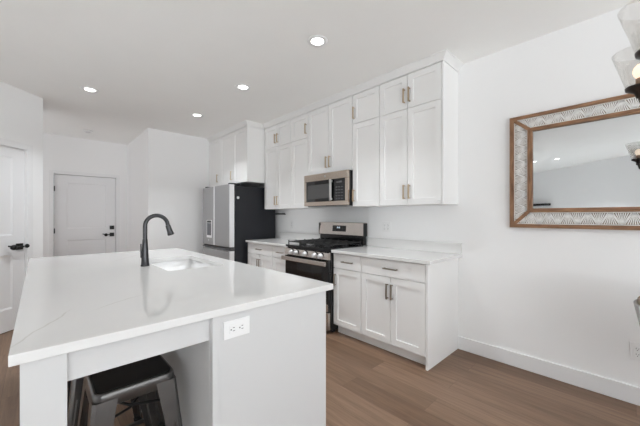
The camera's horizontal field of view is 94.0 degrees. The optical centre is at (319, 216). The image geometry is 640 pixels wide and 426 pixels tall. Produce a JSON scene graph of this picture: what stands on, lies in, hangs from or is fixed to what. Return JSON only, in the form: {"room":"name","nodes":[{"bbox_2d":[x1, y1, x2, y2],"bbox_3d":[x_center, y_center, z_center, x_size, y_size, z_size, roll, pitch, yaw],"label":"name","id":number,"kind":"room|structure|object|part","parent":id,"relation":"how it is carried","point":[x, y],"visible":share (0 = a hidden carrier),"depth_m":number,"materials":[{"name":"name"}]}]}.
{"room":"kitchen","nodes":[
{"label":"kitchen","id":0,"kind":"room"},
{"bbox_2d":[0,81,42,275],"bbox_3d":[-3.498,-0.090,2.985,0.120,2.730,1.400,0,0,2],"label":"wall","id":1,"kind":"structure","parent":0,"point":[21,111],"depth_m":3.52,"materials":[{"name":"paint"}]},
{"bbox_2d":[0,145,29,333],"bbox_3d":[-3.431,0.251,3.087,0.112,2.033,0.771,0,0,2],"label":"door","id":2,"kind":"structure","parent":1,"relation":"in","point":[12,160],"depth_m":3.33,"materials":[{"name":"paint"}]},
{"bbox_3d":[-3.397,0.344,3.361,0.056,0.060,0.222,0,0,-1],"label":"lever","id":3,"kind":"part","parent":2,"relation":"part of","materials":[{"name":"black metal"}]},
{"bbox_2d":[0,138,32,271],"bbox_3d":[-3.427,0.218,3.086,0.016,2.115,0.917,0,0,2],"label":"trim","id":4,"kind":"structure","parent":1,"relation":"attached to","point":[29,148],"depth_m":3.49,"materials":[{"name":"paint"}]},
{"bbox_2d":[43,133,126,256],"bbox_3d":[-4.447,-0.090,5.668,4.600,2.730,0.150,0,0,-43],"label":"wall","id":5,"kind":"structure","parent":0,"point":[62,153],"depth_m":5.59,"materials":[{"name":"paint"}]},
{"bbox_2d":[54,174,114,256],"bbox_3d":[-4.397,0.259,5.615,0.922,2.021,0.112,0,0,-43],"label":"door","id":6,"kind":"structure","parent":5,"relation":"in","point":[84,207],"depth_m":5.61,"materials":[{"name":"paint"}]},
{"bbox_2d":[49,170,119,256],"bbox_3d":[-4.387,0.227,5.611,1.048,2.097,0.016,0,0,-43],"label":"trim","id":7,"kind":"structure","parent":5,"relation":"attached to","point":[51,172],"depth_m":5.39,"materials":[{"name":"paint"}]},
{"bbox_2d":[127,128,213,253],"bbox_3d":[-2.774,-0.090,6.051,1.640,2.730,1.590,0,0,-43],"label":"wall","id":8,"kind":"structure","parent":0,"point":[168,172],"depth_m":5.26,"materials":[{"name":"paint"}]},
{"bbox_2d":[0,0,639,144],"bbox_3d":[-2.544,-1.505,-0.613,10.750,0.100,12.000,0,0,-43],"label":"ceiling","id":9,"kind":"structure","parent":0,"point":[153,64],"depth_m":2.59,"materials":[{"name":"paint"}]},
{"bbox_2d":[80,86,98,92],"bbox_3d":[-2.636,-1.451,3.421,0.172,0.006,0.172,0,0,-43],"label":"recessed light","id":10,"kind":"object","parent":9,"relation":"in","point":[85,88],"visible":1,"depth_m":3.41,"materials":[{"name":"white"}]},
{"bbox_2d":[191,113,202,116],"bbox_3d":[-1.764,-1.451,4.282,0.172,0.006,0.172,0,0,-43],"label":"recessed light","id":11,"kind":"object","parent":9,"relation":"in","point":[192,114],"visible":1,"depth_m":4.29,"materials":[{"name":"white plastic"}]},
{"bbox_2d":[235,84,250,90],"bbox_3d":[-0.866,-1.451,3.356,0.172,0.006,0.172,0,0,-43],"label":"recessed light","id":12,"kind":"object","parent":9,"relation":"in","point":[244,87],"visible":1,"depth_m":3.35,"materials":[{"name":"white"}]},
{"bbox_2d":[307,35,327,46],"bbox_3d":[-0.021,-1.451,2.475,0.172,0.006,0.172,0,0,-43],"label":"recessed light","id":13,"kind":"object","parent":9,"relation":"in","point":[315,40],"visible":1,"depth_m":2.46,"materials":[{"name":"white plastic"}]},
{"bbox_2d":[311,38,323,44],"bbox_3d":[-0.021,-1.452,2.475,0.102,0.003,0.102,0,0,42],"label":"diffuser","id":14,"kind":"object","parent":13,"relation":"attached to","point":[314,41],"depth_m":2.48,"materials":[{"name":"white plastic"}]},
{"bbox_2d":[612,15,639,102],"bbox_3d":[1.409,-0.889,0.911,0.773,1.130,0.759,0,0,-43],"label":"chandelier","id":15,"kind":"object","parent":9,"relation":"hanging from","point":[634,89],"visible":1,"depth_m":1.23,"materials":[{"name":"black metal"}]},
{"bbox_3d":[1.323,-0.610,1.230,0.176,0.146,0.176,0,0,-43],"label":"lamp shade","id":16,"kind":"part","parent":15,"relation":"part of","materials":[{"name":"clear glass"}]},
{"bbox_3d":[1.075,-0.610,0.955,0.176,0.146,0.176,0,0,-43],"label":"lamp shade","id":17,"kind":"part","parent":15,"relation":"part of","materials":[{"name":"clear glass"}]},
{"bbox_3d":[1.323,-0.600,1.230,0.052,0.060,0.052,0,0,-43],"label":"bulb","id":18,"kind":"part","parent":15,"relation":"part of","materials":[{"name":"beige glass"}]},
{"bbox_2d":[0,329,639,425],"bbox_3d":[-2.544,1.325,-0.613,10.750,0.100,12.000,0,0,-43],"label":"floor","id":19,"kind":"structure","parent":0,"point":[367,384],"depth_m":2.12,"materials":[{"name":"brown wood"}]},
{"bbox_2d":[67,377,151,425],"bbox_3d":[-1.146,0.966,1.607,0.406,0.619,0.406,0,0,-43],"label":"counter stool","id":20,"kind":"object","parent":19,"relation":"on","point":[74,387],"visible":0.24,"depth_m":1.41,"materials":[{"name":"black metal"}]},
{"bbox_3d":[-1.356,0.972,1.613,0.128,0.570,0.110,0,0,2],"label":"leg","id":21,"kind":"part","parent":20,"relation":"part of","materials":[{"name":"metal"}]},
{"bbox_3d":[-1.151,0.972,1.418,0.134,0.570,0.134,0,0,-43],"label":"leg","id":22,"kind":"part","parent":20,"relation":"part of","materials":[{"name":"grey metal"}]},
{"bbox_3d":[-1.140,0.972,1.817,0.110,0.570,0.128,0,0,2],"label":"leg","id":23,"kind":"part","parent":20,"relation":"part of","materials":[{"name":"grey metal"}]},
{"bbox_3d":[-0.936,0.972,1.600,0.128,0.570,0.110,0,0,2],"label":"leg","id":24,"kind":"part","parent":20,"relation":"part of","materials":[{"name":"grey metal"}]},
{"bbox_2d":[77,354,181,425],"bbox_3d":[-0.816,0.966,1.281,0.406,0.619,0.406,0,0,-43],"label":"counter stool","id":25,"kind":"object","parent":19,"relation":"on","point":[154,377],"visible":0.8,"depth_m":1.24,"materials":[{"name":"black metal"}]},
{"bbox_3d":[-1.026,0.972,1.287,0.128,0.570,0.110,0,0,2],"label":"leg","id":26,"kind":"part","parent":25,"relation":"part of","materials":[{"name":"grey metal"}]},
{"bbox_3d":[-0.822,0.972,1.071,0.110,0.570,0.128,0,0,2],"label":"leg","id":27,"kind":"part","parent":25,"relation":"part of","materials":[{"name":"grey metal"}]},
{"bbox_3d":[-0.816,0.684,1.281,0.292,0.054,0.292,0,0,-43],"label":"seat frame","id":28,"kind":"part","parent":25,"relation":"part of","materials":[{"name":"metal"}]},
{"bbox_3d":[-0.816,0.659,1.281,0.260,0.004,0.260,0,0,-43],"label":"seat","id":29,"kind":"part","parent":25,"relation":"part of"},
{"bbox_3d":[-0.810,0.972,1.492,0.110,0.570,0.128,0,0,2],"label":"leg","id":30,"kind":"part","parent":25,"relation":"part of","materials":[{"name":"grey metal"}]},
{"bbox_3d":[-0.606,0.972,1.275,0.128,0.570,0.110,0,0,2],"label":"leg","id":31,"kind":"part","parent":25,"relation":"part of","materials":[{"name":"grey metal"}]},
{"bbox_2d":[20,291,325,425],"bbox_3d":[-1.210,0.833,2.089,1.179,0.884,2.461,0,0,-43],"label":"kitchen island","id":32,"kind":"object","parent":19,"relation":"on","point":[273,374],"visible":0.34,"depth_m":1.26,"materials":[{"name":"paint"}]},
{"bbox_3d":[-0.799,0.833,0.865,0.097,0.884,0.102,0,0,-43],"label":"leg post","id":33,"kind":"part","parent":32,"relation":"part of","materials":[{"name":"paint"}]},
{"bbox_2d":[8,248,332,366],"bbox_3d":[-1.216,0.376,2.086,1.209,0.030,2.474,0,0,-43],"label":"island countertop","id":34,"kind":"structure","parent":32,"relation":"on","point":[72,303],"depth_m":1.35,"materials":[{"name":"white stone"}]},
{"bbox_2d":[140,214,173,266],"bbox_3d":[-1.215,0.170,2.236,0.230,0.382,0.058,0,0,-43],"label":"faucet","id":35,"kind":"object","parent":34,"relation":"on","point":[144,255],"visible":1,"depth_m":2.17,"materials":[{"name":"black metal"}]},
{"bbox_3d":[-1.221,0.075,2.230,0.182,0.191,0.029,0,0,-43],"label":"spout","id":36,"kind":"part","parent":35,"relation":"part of","materials":[{"name":"black metal"}]},
{"bbox_2d":[150,259,213,270],"bbox_3d":[-1.101,0.496,2.364,0.447,0.208,0.762,0,0,-43],"label":"sink","id":37,"kind":"object","parent":34,"relation":"in","point":[172,265],"visible":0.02,"depth_m":2.66,"materials":[{"name":"ceramic"}]},
{"bbox_3d":[-1.254,0.833,2.054,0.018,0.884,2.410,0,0,-43],"label":"panel","id":38,"kind":"part","parent":32,"relation":"part of","materials":[{"name":"paint"}]},
{"bbox_2d":[223,316,249,339],"bbox_3d":[-0.340,0.457,1.224,0.116,0.072,0.008,0,0,-43],"label":"outlet","id":39,"kind":"object","parent":32,"relation":"attached to","point":[241,326],"visible":1,"depth_m":1.22,"materials":[{"name":"white plastic"}]},
{"bbox_2d":[230,322,244,333],"bbox_3d":[-0.339,0.457,1.223,0.068,0.033,0.003,0,0,-43],"label":"socket","id":40,"kind":"object","parent":39,"relation":"attached to","point":[235,327],"depth_m":1.22,"materials":[{"name":"white plastic"}]},
{"bbox_3d":[-0.190,0.833,1.386,0.591,0.884,0.020,0,0,-43],"label":"panel","id":41,"kind":"part","parent":32,"relation":"part of","materials":[{"name":"paint"}]},
{"bbox_2d":[203,183,274,263],"bbox_3d":[-1.377,0.386,5.062,0.845,1.779,0.955,0,0,-43],"label":"refrigerator","id":42,"kind":"object","parent":19,"relation":"on","point":[233,215],"visible":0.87,"depth_m":4.66,"materials":[{"name":"silver metal"}]},
{"bbox_3d":[-1.643,0.860,4.811,0.080,0.680,0.955,0,0,-43],"label":"freezer drawer","id":43,"kind":"part","parent":42,"relation":"part of","materials":[{"name":"metal"}]},
{"bbox_3d":[-1.487,-0.009,4.645,0.080,0.945,0.499,0,0,-43],"label":"fridge door","id":44,"kind":"part","parent":42,"relation":"part of","materials":[{"name":"metal"}]},
{"bbox_2d":[248,242,273,269],"bbox_3d":[-0.667,0.833,4.535,0.651,0.884,0.670,0,0,-43],"label":"base cabinet","id":45,"kind":"object","parent":19,"relation":"on","point":[260,255],"visible":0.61,"depth_m":4.29,"materials":[{"name":"paint"}]},
{"bbox_3d":[-0.987,0.864,4.464,0.020,0.607,0.329,0,0,-43],"label":"door","id":46,"kind":"part","parent":45,"relation":"part of","materials":[{"name":"paint"}]},
{"bbox_3d":[-0.872,0.478,4.342,0.020,0.152,0.664,0,0,-43],"label":"drawer","id":47,"kind":"part","parent":45,"relation":"part of","materials":[{"name":"paint"}]},
{"bbox_3d":[-0.757,0.864,4.220,0.020,0.607,0.329,0,0,-43],"label":"door","id":48,"kind":"part","parent":45,"relation":"part of","materials":[{"name":"paint"}]},
{"bbox_2d":[246,232,319,246],"bbox_3d":[-0.539,0.325,4.401,0.652,0.132,1.052,0,0,-43],"label":"countertop","id":49,"kind":"structure","parent":45,"relation":"on","point":[283,238],"depth_m":4.47,"materials":[{"name":"white stone"}]},
{"bbox_2d":[273,246,285,272],"bbox_3d":[-0.308,0.833,4.154,0.651,0.884,0.372,0,0,-43],"label":"base cabinet","id":50,"kind":"object","parent":19,"relation":"on","point":[278,251],"visible":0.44,"depth_m":3.99,"materials":[{"name":"paint"}]},
{"bbox_3d":[-0.513,0.864,3.961,0.020,0.607,0.366,0,0,-43],"label":"door","id":51,"kind":"part","parent":50,"relation":"part of","materials":[{"name":"paint"}]},
{"bbox_3d":[-0.513,0.478,3.961,0.020,0.152,0.366,0,0,-43],"label":"drawer","id":52,"kind":"part","parent":50,"relation":"part of","materials":[{"name":"paint"}]},
{"bbox_2d":[281,222,366,331],"bbox_3d":[0.043,0.676,3.690,0.724,1.198,0.790,0,0,-43],"label":"range","id":53,"kind":"object","parent":19,"relation":"on","point":[312,258],"visible":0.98,"depth_m":3.53,"materials":[{"name":"black metal"}]},
{"bbox_3d":[-0.199,0.511,3.460,0.056,0.048,0.776,0,0,-43],"label":"door handle","id":54,"kind":"part","parent":53,"relation":"part of","materials":[{"name":"metal"}]},
{"bbox_3d":[-0.178,0.514,3.482,0.007,0.067,0.762,0,0,-43],"label":"door rail","id":55,"kind":"part","parent":53,"relation":"part of","materials":[{"name":"silver metal"}]},
{"bbox_3d":[-0.163,0.755,3.496,0.034,0.550,0.762,0,0,-43],"label":"oven door","id":56,"kind":"part","parent":53,"relation":"part of","materials":[{"name":"black glass"}]},
{"bbox_3d":[-0.166,0.433,3.493,0.044,0.085,0.766,0,0,-43],"label":"control panel","id":57,"kind":"part","parent":53,"relation":"part of","materials":[{"name":"metal"}]},
{"bbox_2d":[286,242,362,250],"bbox_3d":[0.047,0.363,3.694,0.600,0.024,0.768,0,0,-43],"label":"cooktop","id":58,"kind":"object","parent":53,"relation":"in","point":[297,246],"depth_m":3.53,"materials":[{"name":"black metal"}]},
{"bbox_3d":[-0.163,1.137,3.495,0.036,0.187,0.762,0,0,-43],"label":"drawer","id":59,"kind":"part","parent":53,"relation":"part of","materials":[{"name":"metal"}]},
{"bbox_3d":[0.280,0.159,3.914,0.068,0.162,0.778,0,0,-43],"label":"backguard panel","id":60,"kind":"part","parent":53,"relation":"part of","materials":[{"name":"metal"}]},
{"bbox_2d":[333,253,365,341],"bbox_3d":[0.489,0.833,3.309,0.651,0.884,0.381,0,0,-43],"label":"base cabinet","id":61,"kind":"object","parent":19,"relation":"on","point":[347,270],"visible":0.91,"depth_m":3.11,"materials":[{"name":"paint"}]},
{"bbox_3d":[0.284,0.478,3.116,0.020,0.152,0.375,0,0,-43],"label":"drawer","id":62,"kind":"part","parent":61,"relation":"part of","materials":[{"name":"paint"}]},
{"bbox_3d":[0.284,0.864,3.116,0.020,0.607,0.375,0,0,-43],"label":"door","id":63,"kind":"part","parent":61,"relation":"part of","materials":[{"name":"paint"}]},
{"bbox_2d":[361,257,457,370],"bbox_3d":[0.861,0.833,2.914,0.651,0.884,0.699,0,0,-43],"label":"base cabinet","id":64,"kind":"object","parent":19,"relation":"on","point":[409,310],"visible":0.94,"depth_m":2.68,"materials":[{"name":"paint"}]},
{"bbox_3d":[0.532,0.864,2.853,0.020,0.607,0.332,0,0,-43],"label":"door","id":65,"kind":"part","parent":64,"relation":"part of","materials":[{"name":"paint"}]},
{"bbox_3d":[0.612,0.685,2.729,0.034,0.140,0.015,0,0,-43],"label":"handle","id":66,"kind":"part","parent":64,"relation":"part of","materials":[{"name":"brown metal"}]},
{"bbox_3d":[0.644,0.685,2.694,0.034,0.140,0.015,0,0,-43],"label":"handle","id":67,"kind":"part","parent":64,"relation":"part of","materials":[{"name":"brown metal"}]},
{"bbox_3d":[0.649,0.478,2.729,0.020,0.152,0.673,0,0,-43],"label":"drawer","id":68,"kind":"part","parent":64,"relation":"part of","materials":[{"name":"paint"}]},
{"bbox_2d":[331,237,461,264],"bbox_3d":[0.743,0.325,3.042,0.652,0.132,1.122,0,0,-43],"label":"countertop","id":69,"kind":"structure","parent":64,"relation":"on","point":[422,252],"depth_m":2.99,"materials":[{"name":"white stone"}]},
{"bbox_3d":[0.765,0.864,2.606,0.020,0.607,0.335,0,0,-43],"label":"door","id":70,"kind":"part","parent":64,"relation":"part of","materials":[{"name":"paint"}]},
{"bbox_3d":[1.106,0.833,2.679,0.617,0.884,0.020,0,0,-43],"label":"panel","id":71,"kind":"part","parent":64,"relation":"part of","materials":[{"name":"paint"}]},
{"bbox_2d":[633,296,639,324],"bbox_3d":[1.974,0.863,1.467,0.509,0.830,0.597,0,0,-43],"label":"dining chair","id":72,"kind":"object","parent":19,"relation":"on","point":[636,302],"visible":1,"depth_m":1.60,"materials":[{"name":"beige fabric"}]},
{"bbox_2d":[260,1,639,386],"bbox_3d":[1.311,-0.090,3.024,0.150,2.730,12.000,0,0,-43],"label":"wall","id":73,"kind":"structure","parent":0,"point":[565,297],"depth_m":2.45,"materials":[{"name":"paint"}]},
{"bbox_2d":[209,126,264,186],"bbox_3d":[-1.384,-0.964,5.294,0.653,0.855,1.410,0,0,-43],"label":"upper cabinet","id":74,"kind":"object","parent":73,"relation":"attached to","point":[238,156],"visible":0.9,"depth_m":4.83,"materials":[{"name":"paint"}]},
{"bbox_3d":[-1.914,-0.964,5.443,0.020,0.849,0.460,0,0,-43],"label":"door","id":75,"kind":"part","parent":74,"relation":"part of","materials":[{"name":"paint"}]},
{"bbox_3d":[-1.591,-0.964,5.101,0.020,0.849,0.468,0,0,-43],"label":"door","id":76,"kind":"part","parent":74,"relation":"part of","materials":[{"name":"paint"}]},
{"bbox_3d":[-1.268,-0.964,4.758,0.020,0.849,0.464,0,0,-43],"label":"door","id":77,"kind":"part","parent":74,"relation":"part of","materials":[{"name":"paint"}]},
{"bbox_2d":[265,120,291,209],"bbox_3d":[-0.546,-0.752,4.620,0.358,1.279,0.688,0,0,-43],"label":"upper cabinet","id":78,"kind":"object","parent":73,"relation":"attached to","point":[278,142],"visible":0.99,"depth_m":4.49,"materials":[{"name":"paint"}]},
{"bbox_3d":[-0.762,-0.585,4.653,0.020,0.939,0.338,0,0,-43],"label":"door","id":79,"kind":"part","parent":78,"relation":"part of","materials":[{"name":"paint"}]},
{"bbox_3d":[-0.762,-1.225,4.653,0.020,0.328,0.338,0,0,-43],"label":"door","id":80,"kind":"part","parent":78,"relation":"part of","materials":[{"name":"paint"}]},
{"bbox_3d":[-0.526,-0.585,4.403,0.020,0.939,0.338,0,0,-43],"label":"door","id":81,"kind":"part","parent":78,"relation":"part of","materials":[{"name":"paint"}]},
{"bbox_3d":[-0.526,-1.225,4.403,0.020,0.328,0.338,0,0,-43],"label":"door","id":82,"kind":"part","parent":78,"relation":"part of","materials":[{"name":"paint"}]},
{"bbox_2d":[279,232,319,239],"bbox_3d":[-0.311,0.310,4.618,0.022,0.102,1.050,0,0,-43],"label":"backsplash","id":83,"kind":"structure","parent":73,"relation":"attached to","point":[287,235],"depth_m":4.63,"materials":[{"name":"white stone"}]},
{"bbox_2d":[291,113,324,208],"bbox_3d":[-0.182,-0.752,4.234,0.358,1.279,0.370,0,0,-43],"label":"upper cabinet","id":84,"kind":"object","parent":73,"relation":"attached to","point":[299,125],"visible":0.52,"depth_m":4.15,"materials":[{"name":"paint"}]},
{"bbox_3d":[-0.280,-1.225,4.142,0.020,0.328,0.364,0,0,-43],"label":"door","id":85,"kind":"part","parent":84,"relation":"part of","materials":[{"name":"paint"}]},
{"bbox_3d":[-0.280,-0.585,4.142,0.020,0.939,0.364,0,0,-43],"label":"door","id":86,"kind":"part","parent":84,"relation":"part of","materials":[{"name":"paint"}]},
{"bbox_2d":[308,96,352,174],"bbox_3d":[0.213,-0.966,3.816,0.358,0.852,0.776,0,0,-43],"label":"upper cabinet","id":87,"kind":"object","parent":73,"relation":"attached to","point":[330,127],"visible":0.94,"depth_m":3.68,"materials":[{"name":"paint"}]},
{"bbox_3d":[-0.018,-0.966,3.864,0.020,0.846,0.382,0,0,-43],"label":"door","id":88,"kind":"part","parent":87,"relation":"part of","materials":[{"name":"paint"}]},
{"bbox_2d":[304,170,352,206],"bbox_3d":[0.184,-0.330,3.787,0.438,0.406,0.766,0,0,-43],"label":"microwave","id":89,"kind":"object","parent":87,"relation":"attached to","point":[330,189],"visible":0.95,"depth_m":3.61,"materials":[{"name":"silver metal"}]},
{"bbox_3d":[0.131,-0.314,3.553,0.038,0.253,0.034,0,0,-43],"label":"door handle","id":90,"kind":"part","parent":89,"relation":"part of","materials":[{"name":"metal"}]},
{"bbox_3d":[0.233,-0.315,3.493,0.029,0.259,0.178,0,0,-43],"label":"control panel","id":91,"kind":"part","parent":89,"relation":"part of","materials":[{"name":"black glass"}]},
{"bbox_3d":[0.248,-0.966,3.582,0.020,0.846,0.382,0,0,-43],"label":"door","id":92,"kind":"part","parent":87,"relation":"part of","materials":[{"name":"paint"}]},
{"bbox_2d":[206,49,463,141],"bbox_3d":[-0.421,-1.424,4.157,4.425,0.060,0.380,0,0,41],"label":"trim","id":93,"kind":"structure","parent":73,"relation":"attached to","point":[446,55],"depth_m":3.30,"materials":[{"name":"paint"}]},
{"bbox_2d":[352,86,393,206],"bbox_3d":[0.607,-0.752,3.397,0.358,1.279,0.370,0,0,-43],"label":"upper cabinet","id":94,"kind":"object","parent":73,"relation":"attached to","point":[366,104],"visible":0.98,"depth_m":3.30,"materials":[{"name":"paint"}]},
{"bbox_3d":[0.509,-1.225,3.305,0.020,0.328,0.364,0,0,-43],"label":"door","id":95,"kind":"part","parent":94,"relation":"part of","materials":[{"name":"paint"}]},
{"bbox_3d":[0.509,-0.585,3.305,0.020,0.939,0.364,0,0,-43],"label":"door","id":96,"kind":"part","parent":94,"relation":"part of","materials":[{"name":"paint"}]},
{"bbox_2d":[382,222,390,231],"bbox_3d":[0.774,0.122,3.477,0.008,0.116,0.118,0,0,-43],"label":"outlet","id":97,"kind":"object","parent":73,"relation":"attached to","point":[386,226],"visible":1,"depth_m":3.48,"materials":[{"name":"white plastic"}]},
{"bbox_2d":[367,237,461,253],"bbox_3d":[0.971,0.310,3.258,0.022,0.102,1.120,0,0,-43],"label":"backsplash","id":98,"kind":"structure","parent":73,"relation":"attached to","point":[444,247],"depth_m":3.17,"materials":[{"name":"white stone"}]},
{"bbox_2d":[380,61,457,205],"bbox_3d":[0.971,-0.752,3.012,0.358,1.279,0.686,0,0,-43],"label":"upper cabinet","id":99,"kind":"object","parent":73,"relation":"attached to","point":[419,109],"visible":1,"depth_m":2.85,"materials":[{"name":"paint"}]},
{"bbox_3d":[0.750,-1.225,3.050,0.020,0.328,0.322,0,0,-43],"label":"door","id":100,"kind":"part","parent":99,"relation":"part of","materials":[{"name":"paint"}]},
{"bbox_3d":[0.750,-0.585,3.050,0.020,0.939,0.322,0,0,-43],"label":"door","id":101,"kind":"part","parent":99,"relation":"part of","materials":[{"name":"paint"}]},
{"bbox_3d":[0.824,-1.183,2.932,0.034,0.140,0.015,0,0,-43],"label":"handle","id":102,"kind":"part","parent":99,"relation":"part of","materials":[{"name":"beige metal"}]},
{"bbox_3d":[0.824,-0.240,2.932,0.034,0.140,0.015,0,0,-43],"label":"handle","id":103,"kind":"part","parent":99,"relation":"part of","materials":[{"name":"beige metal"}]},
{"bbox_3d":[0.862,-1.183,2.891,0.034,0.140,0.015,0,0,-43],"label":"handle","id":104,"kind":"part","parent":99,"relation":"part of","materials":[{"name":"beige metal"}]},
{"bbox_3d":[0.862,-0.240,2.891,0.034,0.140,0.015,0,0,-43],"label":"handle","id":105,"kind":"part","parent":99,"relation":"part of","materials":[{"name":"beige metal"}]},
{"bbox_3d":[0.979,-1.225,2.807,0.020,0.328,0.334,0,0,-43],"label":"door","id":106,"kind":"part","parent":99,"relation":"part of","materials":[{"name":"paint"}]},
{"bbox_3d":[0.979,-0.585,2.807,0.020,0.939,0.334,0,0,-43],"label":"door","id":107,"kind":"part","parent":99,"relation":"part of","materials":[{"name":"paint"}]},
{"bbox_3d":[1.213,-0.752,2.781,0.322,1.279,0.018,0,0,-43],"label":"panel","id":108,"kind":"part","parent":99,"relation":"part of","materials":[{"name":"paint"}]},
{"bbox_2d":[458,336,639,405],"bbox_3d":[3.283,1.214,0.813,0.015,0.122,5.679,0,0,-43],"label":"baseboard","id":109,"kind":"structure","parent":73,"relation":"attached to","point":[622,391],"depth_m":2.32,"materials":[{"name":"paint"}]},
{"bbox_2d":[510,94,639,229],"bbox_3d":[2.127,-0.370,2.020,0.040,0.926,1.460,0,0,-43],"label":"mirror","id":110,"kind":"object","parent":73,"relation":"attached to","point":[577,166],"visible":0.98,"depth_m":2.23,"materials":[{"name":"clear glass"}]},
{"bbox_3d":[1.633,-0.370,2.537,0.030,0.926,0.030,0,0,-43],"label":"rail","id":111,"kind":"part","parent":110,"relation":"part of","materials":[{"name":"brown wood"}]},
{"bbox_3d":[1.720,-0.378,2.445,0.020,0.692,0.033,0,0,-43],"label":"rail","id":112,"kind":"part","parent":110,"relation":"part of","materials":[{"name":"brown wood"}]},
{"bbox_3d":[2.124,-0.820,2.017,0.030,0.026,1.460,0,0,-43],"label":"rail","id":113,"kind":"part","parent":110,"relation":"part of","materials":[{"name":"brown wood"}]},
{"bbox_3d":[2.124,0.078,2.017,0.030,0.030,1.460,0,0,-43],"label":"rail","id":114,"kind":"part","parent":110,"relation":"part of","materials":[{"name":"brown wood"}]},
{"bbox_3d":[2.124,-0.709,2.017,0.020,0.029,1.210,0,0,-43],"label":"rail","id":115,"kind":"part","parent":110,"relation":"part of","materials":[{"name":"brown wood"}]},
{"bbox_3d":[2.124,-0.048,2.017,0.020,0.033,1.210,0,0,-43],"label":"rail","id":116,"kind":"part","parent":110,"relation":"part of","materials":[{"name":"brown wood"}]},
{"bbox_3d":[2.133,-0.380,2.026,0.004,0.650,1.164,0,0,-43],"label":"glass","id":117,"kind":"part","parent":110,"relation":"part of","materials":[{"name":"white mirror"}]},
{"bbox_2d":[630,342,639,360],"bbox_3d":[2.149,0.917,2.020,0.008,0.116,0.072,0,0,-43],"label":"outlet","id":118,"kind":"object","parent":73,"relation":"attached to","point":[634,347],"visible":1,"depth_m":2.03,"materials":[{"name":"white plastic"}]},
{"bbox_2d":[634,346,639,357],"bbox_3d":[2.147,0.917,2.018,0.003,0.068,0.033,0,0,-43],"label":"socket","id":119,"kind":"object","parent":118,"relation":"attached to","point":[636,348],"depth_m":2.02,"materials":[{"name":"white plastic"}]}
]}

